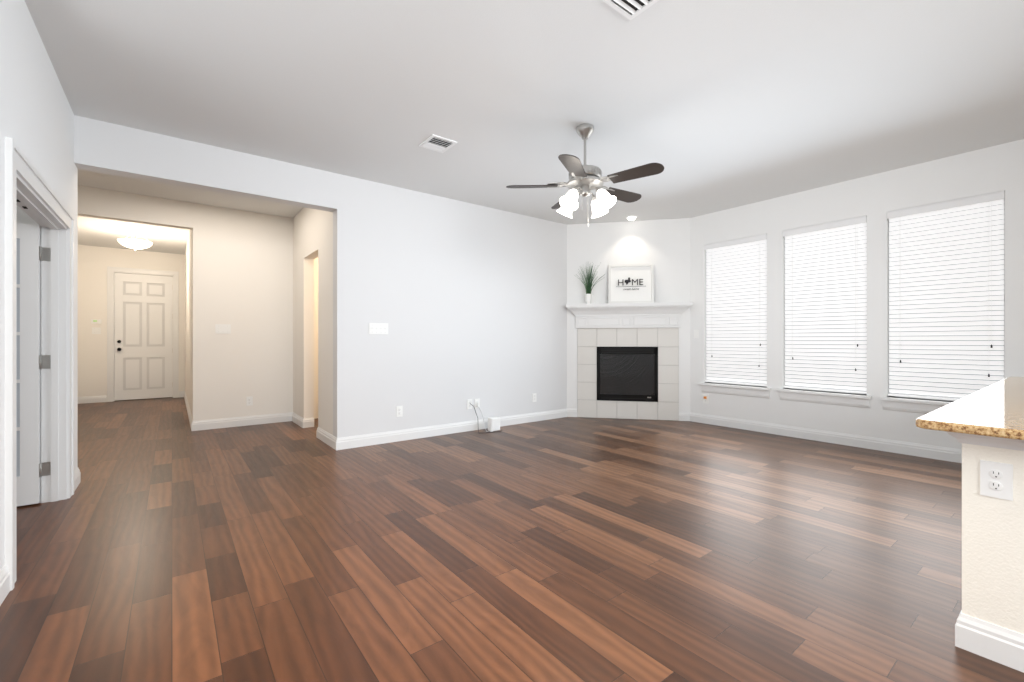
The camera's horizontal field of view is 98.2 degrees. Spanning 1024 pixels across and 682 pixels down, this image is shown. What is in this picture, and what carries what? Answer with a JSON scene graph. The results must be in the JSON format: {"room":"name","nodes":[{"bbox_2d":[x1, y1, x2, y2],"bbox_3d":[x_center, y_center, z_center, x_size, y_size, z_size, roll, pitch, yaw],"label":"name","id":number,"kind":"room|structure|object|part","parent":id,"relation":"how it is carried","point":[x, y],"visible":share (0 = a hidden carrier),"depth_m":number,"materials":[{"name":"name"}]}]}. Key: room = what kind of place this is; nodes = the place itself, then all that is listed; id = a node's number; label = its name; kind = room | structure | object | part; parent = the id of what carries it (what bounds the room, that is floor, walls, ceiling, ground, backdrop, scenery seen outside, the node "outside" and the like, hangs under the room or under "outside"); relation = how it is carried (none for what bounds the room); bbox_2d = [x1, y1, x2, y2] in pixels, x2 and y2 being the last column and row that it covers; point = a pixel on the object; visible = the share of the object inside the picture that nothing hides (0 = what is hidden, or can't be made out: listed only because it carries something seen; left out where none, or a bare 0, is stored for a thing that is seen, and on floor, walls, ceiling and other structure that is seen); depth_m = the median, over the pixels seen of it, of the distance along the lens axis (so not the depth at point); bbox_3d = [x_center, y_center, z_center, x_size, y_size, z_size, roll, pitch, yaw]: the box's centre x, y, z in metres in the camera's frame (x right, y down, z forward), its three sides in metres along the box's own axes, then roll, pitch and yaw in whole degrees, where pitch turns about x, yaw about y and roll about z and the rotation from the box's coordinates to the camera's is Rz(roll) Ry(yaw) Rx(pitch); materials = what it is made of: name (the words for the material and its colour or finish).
{"room":"living room","nodes":[
{"label":"living room","id":0,"kind":"room"},
{"bbox_2d":[0,0,73,570],"bbox_3d":[-0.969,-0.290,0.227,0.120,2.740,7.540,0,0,-37],"label":"wall","id":1,"kind":"structure","parent":0,"point":[36,119],"depth_m":2.19,"materials":[{"name":"white paint"}]},
{"bbox_2d":[0,565,9,605],"bbox_3d":[-0.428,1.021,-0.366,0.015,0.118,5.740,0,0,-37],"label":"baseboard","id":2,"kind":"structure","parent":1,"relation":"attached to","point":[4,573],"depth_m":1.86,"materials":[{"name":"white wood"}]},
{"bbox_2d":[16,222,39,506],"bbox_3d":[-3.387,0.151,2.734,0.657,1.833,0.035,0,0,-37],"label":"door","id":3,"kind":"structure","parent":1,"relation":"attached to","point":[27,364],"depth_m":2.89,"materials":[{"name":"white wood"}]},
{"bbox_2d":[5,137,73,590],"bbox_3d":[-2.691,0.100,2.479,0.156,1.960,1.530,0,0,-37],"label":"door frame","id":4,"kind":"structure","parent":1,"relation":"attached to","point":[31,193],"depth_m":2.96,"materials":[{"name":"white wood"}]},
{"bbox_2d":[74,467,80,490],"bbox_3d":[-3.208,1.021,3.258,0.015,0.118,0.335,0,0,-37],"label":"baseboard","id":5,"kind":"structure","parent":1,"relation":"attached to","point":[77,474],"depth_m":3.28,"materials":[{"name":"white wood"}]},
{"bbox_2d":[78,245,184,396],"bbox_3d":[-7.131,-0.290,8.267,1.890,2.740,0.600,0,0,-37],"label":"wall","id":6,"kind":"structure","parent":0,"point":[94,262],"depth_m":7.80,"materials":[{"name":"white paint"}]},
{"bbox_2d":[78,395,106,403],"bbox_3d":[-7.374,1.021,7.693,0.505,0.118,0.015,0,0,-37],"label":"baseboard","id":7,"kind":"structure","parent":6,"relation":"attached to","point":[87,399],"depth_m":7.73,"materials":[{"name":"white wood"}]},
{"bbox_2d":[91,319,100,323],"bbox_3d":[-7.279,-0.343,7.761,0.130,0.075,0.024,0,0,-37],"label":"light switch","id":8,"kind":"object","parent":6,"relation":"attached to","point":[95,321],"visible":0.94,"depth_m":7.75,"materials":[{"name":"white plastic"}]},
{"bbox_2d":[92,327,100,333],"bbox_3d":[-7.281,-0.180,7.764,0.115,0.115,0.016,0,0,-37],"label":"light switch","id":9,"kind":"object","parent":6,"relation":"attached to","point":[96,330],"visible":1,"depth_m":7.77,"materials":[{"name":"white plastic"}]},
{"bbox_2d":[107,266,178,401],"bbox_3d":[-6.804,-0.120,8.202,1.010,2.400,0.142,0,0,-37],"label":"door frame","id":10,"kind":"structure","parent":6,"relation":"attached to","point":[110,330],"depth_m":7.99,"materials":[{"name":"white wood"}]},
{"bbox_2d":[114,272,172,400],"bbox_3d":[-6.784,-0.080,8.185,0.838,2.296,0.113,0,0,-37],"label":"front door","id":11,"kind":"structure","parent":6,"relation":"in","point":[143,332],"depth_m":8.18,"materials":[{"name":"white wood"}]},
{"bbox_3d":[-6.756,-0.095,8.178,0.803,1.950,0.068,0,0,-37],"label":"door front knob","id":12,"kind":"part","parent":11,"relation":"part of","materials":[{"name":"white wood"}]},
{"bbox_2d":[78,185,292,419],"bbox_3d":[-4.090,-0.290,5.206,2.750,2.740,0.120,0,0,-37],"label":"wall","id":13,"kind":"structure","parent":0,"point":[239,271],"depth_m":5.64,"materials":[{"name":"white paint"}]},
{"bbox_2d":[215,324,230,333],"bbox_3d":[-3.588,-0.150,5.505,0.160,0.115,0.016,0,0,-37],"label":"light switch","id":14,"kind":"object","parent":13,"relation":"attached to","point":[222,328],"visible":1,"depth_m":5.50,"materials":[{"name":"white plastic"}]},
{"bbox_2d":[196,412,291,430],"bbox_3d":[-3.382,1.021,5.664,1.070,0.118,0.015,0,0,-37],"label":"baseboard","id":15,"kind":"structure","parent":13,"relation":"attached to","point":[279,417],"depth_m":5.63,"materials":[{"name":"white wood"}]},
{"bbox_2d":[246,396,252,405],"bbox_3d":[-3.364,0.770,5.681,0.070,0.115,0.010,0,0,-37],"label":"outlet","id":16,"kind":"object","parent":13,"relation":"attached to","point":[249,401],"visible":1,"depth_m":5.68,"materials":[{"name":"white plastic"}]},
{"bbox_2d":[190,203,205,420],"bbox_3d":[-5.017,-0.290,6.965,0.120,2.740,4.040,0,0,-37],"label":"wall","id":17,"kind":"structure","parent":0,"point":[197,212],"depth_m":5.37,"materials":[{"name":"white paint"}]},
{"bbox_2d":[180,391,195,430],"bbox_3d":[-5.072,1.021,6.913,0.030,0.118,4.055,0,0,-37],"label":"baseboard","id":18,"kind":"structure","parent":17,"relation":"attached to","point":[182,393],"depth_m":6.19,"materials":[{"name":"white wood"}]},
{"bbox_2d":[16,115,566,470],"bbox_3d":[-2.135,-0.290,4.179,9.700,2.740,0.150,0,0,-37],"label":"wall","id":19,"kind":"structure","parent":0,"point":[465,301],"depth_m":4.87,"materials":[{"name":"white paint"}]},
{"bbox_2d":[369,323,387,333],"bbox_3d":[-1.399,-0.131,4.639,0.193,0.108,0.016,0,0,-37],"label":"switch plate","id":20,"kind":"object","parent":19,"relation":"attached to","point":[378,328],"visible":1,"depth_m":4.63,"materials":[{"name":"white plastic"}]},
{"bbox_2d":[396,406,402,416],"bbox_3d":[-1.214,0.760,4.785,0.070,0.115,0.010,0,0,-37],"label":"electrical outlet","id":21,"kind":"object","parent":19,"relation":"attached to","point":[399,411],"visible":1,"depth_m":4.78,"materials":[{"name":"white plastic"}]},
{"bbox_2d":[336,408,575,449],"bbox_3d":[-0.433,1.021,5.371,3.282,0.118,0.030,0,0,-37],"label":"baseboard","id":22,"kind":"structure","parent":19,"relation":"attached to","point":[349,442],"depth_m":5.06,"materials":[{"name":"white wood"}]},
{"bbox_2d":[467,399,471,408],"bbox_3d":[-0.508,0.760,5.327,0.070,0.115,0.010,0,0,-37],"label":"electrical outlet","id":23,"kind":"object","parent":19,"relation":"attached to","point":[469,405],"visible":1,"depth_m":5.32,"materials":[{"name":"white plastic"}]},
{"bbox_2d":[475,398,479,407],"bbox_3d":[-0.420,0.760,5.394,0.070,0.115,0.010,0,0,-37],"label":"electrical outlet","id":24,"kind":"object","parent":19,"relation":"attached to","point":[477,401],"visible":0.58,"depth_m":5.38,"materials":[{"name":"white plastic"}]},
{"bbox_2d":[532,393,535,401],"bbox_3d":[0.301,0.760,5.948,0.070,0.115,0.010,0,0,-37],"label":"electrical outlet","id":25,"kind":"object","parent":19,"relation":"attached to","point":[533,397],"visible":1,"depth_m":5.94,"materials":[{"name":"white plastic"}]},
{"bbox_2d":[293,208,332,434],"bbox_3d":[-2.342,-0.290,5.287,0.120,2.740,1.860,0,0,-37],"label":"wall","id":26,"kind":"structure","parent":0,"point":[312,312],"depth_m":5.00,"materials":[{"name":"white paint"}]},
{"bbox_2d":[292,412,307,427],"bbox_3d":[-2.766,1.021,5.727,0.015,0.118,0.585,0,0,-37],"label":"baseboard","id":27,"kind":"structure","parent":26,"relation":"attached to","point":[302,422],"depth_m":5.63,"materials":[{"name":"white wood"}]},
{"bbox_2d":[316,427,335,449],"bbox_3d":[-1.962,1.021,4.680,0.015,0.118,0.735,0,0,-37],"label":"baseboard","id":28,"kind":"structure","parent":26,"relation":"attached to","point":[324,436],"depth_m":4.64,"materials":[{"name":"white wood"}]},
{"bbox_2d":[0,395,1023,681],"bbox_3d":[-0.711,1.130,4.622,12.500,0.100,14.200,0,0,-37],"label":"floor","id":29,"kind":"structure","parent":0,"point":[164,543],"depth_m":2.19,"materials":[{"name":"brown wood"}]},
{"bbox_2d":[470,403,501,432],"bbox_3d":[-0.295,0.913,5.319,0.334,0.331,0.264,0,0,-37],"label":"cables","id":30,"kind":"object","parent":29,"relation":"on","point":[478,404],"visible":1,"depth_m":5.32,"materials":[{"name":"grey plastic"}]},
{"bbox_2d":[488,417,499,430],"bbox_3d":[-0.218,1.002,5.360,0.140,0.155,0.090,0,0,-37],"label":"box","id":31,"kind":"object","parent":29,"relation":"on","point":[493,423],"visible":0.9,"depth_m":5.32,"materials":[{"name":"white plastic"}]},
{"bbox_2d":[955,610,965,647],"bbox_3d":[2.684,1.021,2.416,2.800,0.118,0.015,0,0,-37],"label":"baseboard","id":32,"kind":"structure","parent":29,"relation":"on","point":[957,626],"depth_m":1.56,"materials":[{"name":"white wood"}]},
{"bbox_2d":[960,611,1023,672],"bbox_3d":[1.812,1.021,1.264,0.015,0.118,0.700,0,0,-37],"label":"baseboard","id":33,"kind":"structure","parent":29,"relation":"on","point":[996,643],"depth_m":1.50,"materials":[{"name":"white wood"}]},
{"bbox_2d":[962,443,1023,633],"bbox_3d":[2.915,0.693,2.127,2.785,0.775,0.725,0,0,-37],"label":"wall","id":34,"kind":"structure","parent":29,"relation":"on","point":[992,560],"depth_m":1.51,"materials":[{"name":"white paint"}]},
{"bbox_2d":[915,377,1023,439],"bbox_3d":[2.889,0.287,2.107,3.050,0.031,0.925,0,0,-37],"label":"countertop","id":35,"kind":"structure","parent":34,"relation":"on","point":[995,409],"depth_m":1.64,"materials":[{"name":"beige stone"}]},
{"bbox_2d":[946,431,1023,450],"bbox_3d":[2.884,0.333,2.131,2.830,0.055,0.770,0,0,-37],"label":"crown molding","id":36,"kind":"structure","parent":34,"relation":"attached to","point":[1003,443],"depth_m":1.50,"materials":[{"name":"white wood"}]},
{"bbox_2d":[980,460,1012,500],"bbox_3d":[1.637,0.470,1.498,0.010,0.120,0.075,0,0,-37],"label":"electrical outlet","id":37,"kind":"object","parent":34,"relation":"attached to","point":[996,479],"visible":1,"depth_m":1.50,"materials":[{"name":"white plastic"}]},
{"bbox_2d":[25,0,1023,254],"bbox_3d":[-0.711,-1.710,4.622,12.500,0.100,14.200,0,0,-37],"label":"ceiling","id":38,"kind":"structure","parent":0,"point":[711,106],"depth_m":2.92,"materials":[{"name":"white paint"}]},
{"bbox_2d":[117,229,152,249],"bbox_3d":[-5.641,-1.508,6.637,0.410,0.305,0.410,0,0,-37],"label":"light","id":39,"kind":"object","parent":38,"relation":"hanging from","point":[135,243],"visible":1,"depth_m":6.55,"materials":[{"name":"white glass"}]},
{"bbox_2d":[419,134,456,152],"bbox_3d":[-0.624,-1.654,3.728,0.230,0.012,0.255,0,0,-37],"label":"ceiling vent","id":40,"kind":"object","parent":38,"relation":"in","point":[433,142],"visible":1,"depth_m":3.72,"materials":[{"name":"white metal"}]},
{"bbox_2d":[506,123,663,226],"bbox_3d":[0.608,-1.272,3.464,1.146,0.775,1.174,0,0,-37],"label":"ceiling fan","id":41,"kind":"object","parent":38,"relation":"hanging from","point":[585,177],"depth_m":3.36,"materials":[{"name":"silver metal"}]},
{"bbox_3d":[0.568,-1.034,3.449,0.424,0.297,0.424,0,0,0],"label":"ceiling fan shade","id":42,"kind":"part","parent":41,"relation":"part of","materials":[{"name":"white glass"}]},
{"bbox_2d":[603,0,658,19],"bbox_3d":[0.647,-1.654,2.060,0.215,0.012,0.400,0,0,-37],"label":"ceiling vent","id":43,"kind":"object","parent":38,"relation":"in","point":[630,9],"visible":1,"depth_m":2.19,"materials":[{"name":"white metal"}]},
{"bbox_2d":[625,216,637,219],"bbox_3d":[1.608,-1.640,5.954,0.170,0.040,0.170,0,0,-37],"label":"recessed light","id":44,"kind":"object","parent":38,"relation":"in","point":[631,217],"visible":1,"depth_m":5.92,"materials":[{"name":"white"}]},
{"bbox_2d":[567,218,689,411],"bbox_3d":[1.594,-0.290,6.152,1.080,2.740,1.260,0,0,-37],"label":"wall","id":45,"kind":"structure","parent":0,"point":[663,246],"depth_m":6.14,"materials":[{"name":"white paint"}]},
{"bbox_2d":[577,328,678,420],"bbox_3d":[1.592,0.450,6.142,1.360,1.260,0.020,0,0,12],"label":"tiled wall","id":46,"kind":"structure","parent":45,"relation":"attached to","point":[665,341],"depth_m":6.12,"materials":[{"name":"grey tile"}]},
{"bbox_2d":[597,347,657,401],"bbox_3d":[1.622,0.455,6.282,0.820,0.750,0.334,0,0,12],"label":"fireplace","id":47,"kind":"object","parent":46,"relation":"attached to","point":[627,373],"depth_m":6.13,"materials":[{"name":"black metal"}]},
{"bbox_2d":[566,302,692,327],"bbox_3d":[1.572,-0.345,6.047,1.650,0.330,0.215,0,0,12],"label":"mantel","id":48,"kind":"object","parent":45,"relation":"attached to","point":[637,315],"depth_m":6.05,"materials":[{"name":"white wood"}]},
{"bbox_2d":[576,263,604,303],"bbox_3d":[1.082,-0.799,6.119,0.377,0.579,0.366,0,0,-37],"label":"potted plant","id":49,"kind":"object","parent":48,"relation":"on","point":[588,294],"visible":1,"depth_m":6.12,"materials":[{"name":"green plant"}]},
{"bbox_2d":[608,263,653,302],"bbox_3d":[1.631,-0.784,6.081,0.600,0.549,0.106,0,0,12],"label":"frame","id":50,"kind":"object","parent":48,"relation":"on","point":[625,274],"visible":0.9,"depth_m":6.08,"materials":[{"name":"white wood"}]},
{"bbox_2d":[690,139,1023,449],"bbox_3d":[3.948,-0.290,4.095,0.150,2.740,7.690,0,0,-37],"label":"wall","id":51,"kind":"structure","parent":0,"point":[875,198],"depth_m":4.44,"materials":[{"name":"white paint"}]},
{"bbox_2d":[703,394,707,403],"bbox_3d":[2.537,0.760,5.803,0.010,0.115,0.070,0,0,-37],"label":"electrical outlet","id":52,"kind":"object","parent":51,"relation":"attached to","point":[705,401],"visible":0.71,"depth_m":5.80,"materials":[{"name":"white plastic"}]},
{"bbox_2d":[680,412,961,462],"bbox_3d":[4.237,1.021,3.562,0.040,0.118,6.294,0,0,-37],"label":"baseboard","id":53,"kind":"structure","parent":51,"relation":"attached to","point":[907,448],"depth_m":4.66,"materials":[{"name":"white wood"}]},
{"bbox_2d":[699,199,1004,413],"bbox_3d":[3.374,-0.357,4.806,0.195,2.215,3.052,0,0,-37],"label":"window","id":54,"kind":"structure","parent":51,"relation":"in","point":[843,399],"depth_m":4.65,"materials":[{"name":"white"}]},
{"bbox_2d":[704,234,766,385],"bbox_3d":[2.788,-0.363,5.539,0.082,1.797,0.771,0,0,-37],"label":"window blind slats","id":55,"kind":"object","parent":54,"relation":"attached to","point":[736,310],"visible":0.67,"depth_m":5.52,"materials":[{"name":"white plastic"}]},
{"bbox_2d":[783,216,866,393],"bbox_3d":[3.363,-0.363,4.790,0.082,1.797,0.769,0,0,-37],"label":"window blind slats","id":56,"kind":"object","parent":54,"relation":"attached to","point":[825,306],"visible":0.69,"depth_m":4.76,"materials":[{"name":"white plastic"}]},
{"bbox_2d":[887,191,1004,400],"bbox_3d":[3.931,-0.363,4.050,0.082,1.797,0.771,0,0,-37],"label":"window blind slats","id":57,"kind":"object","parent":54,"relation":"attached to","point":[946,299],"visible":0.94,"depth_m":4.03,"materials":[{"name":"white plastic"}]}
]}

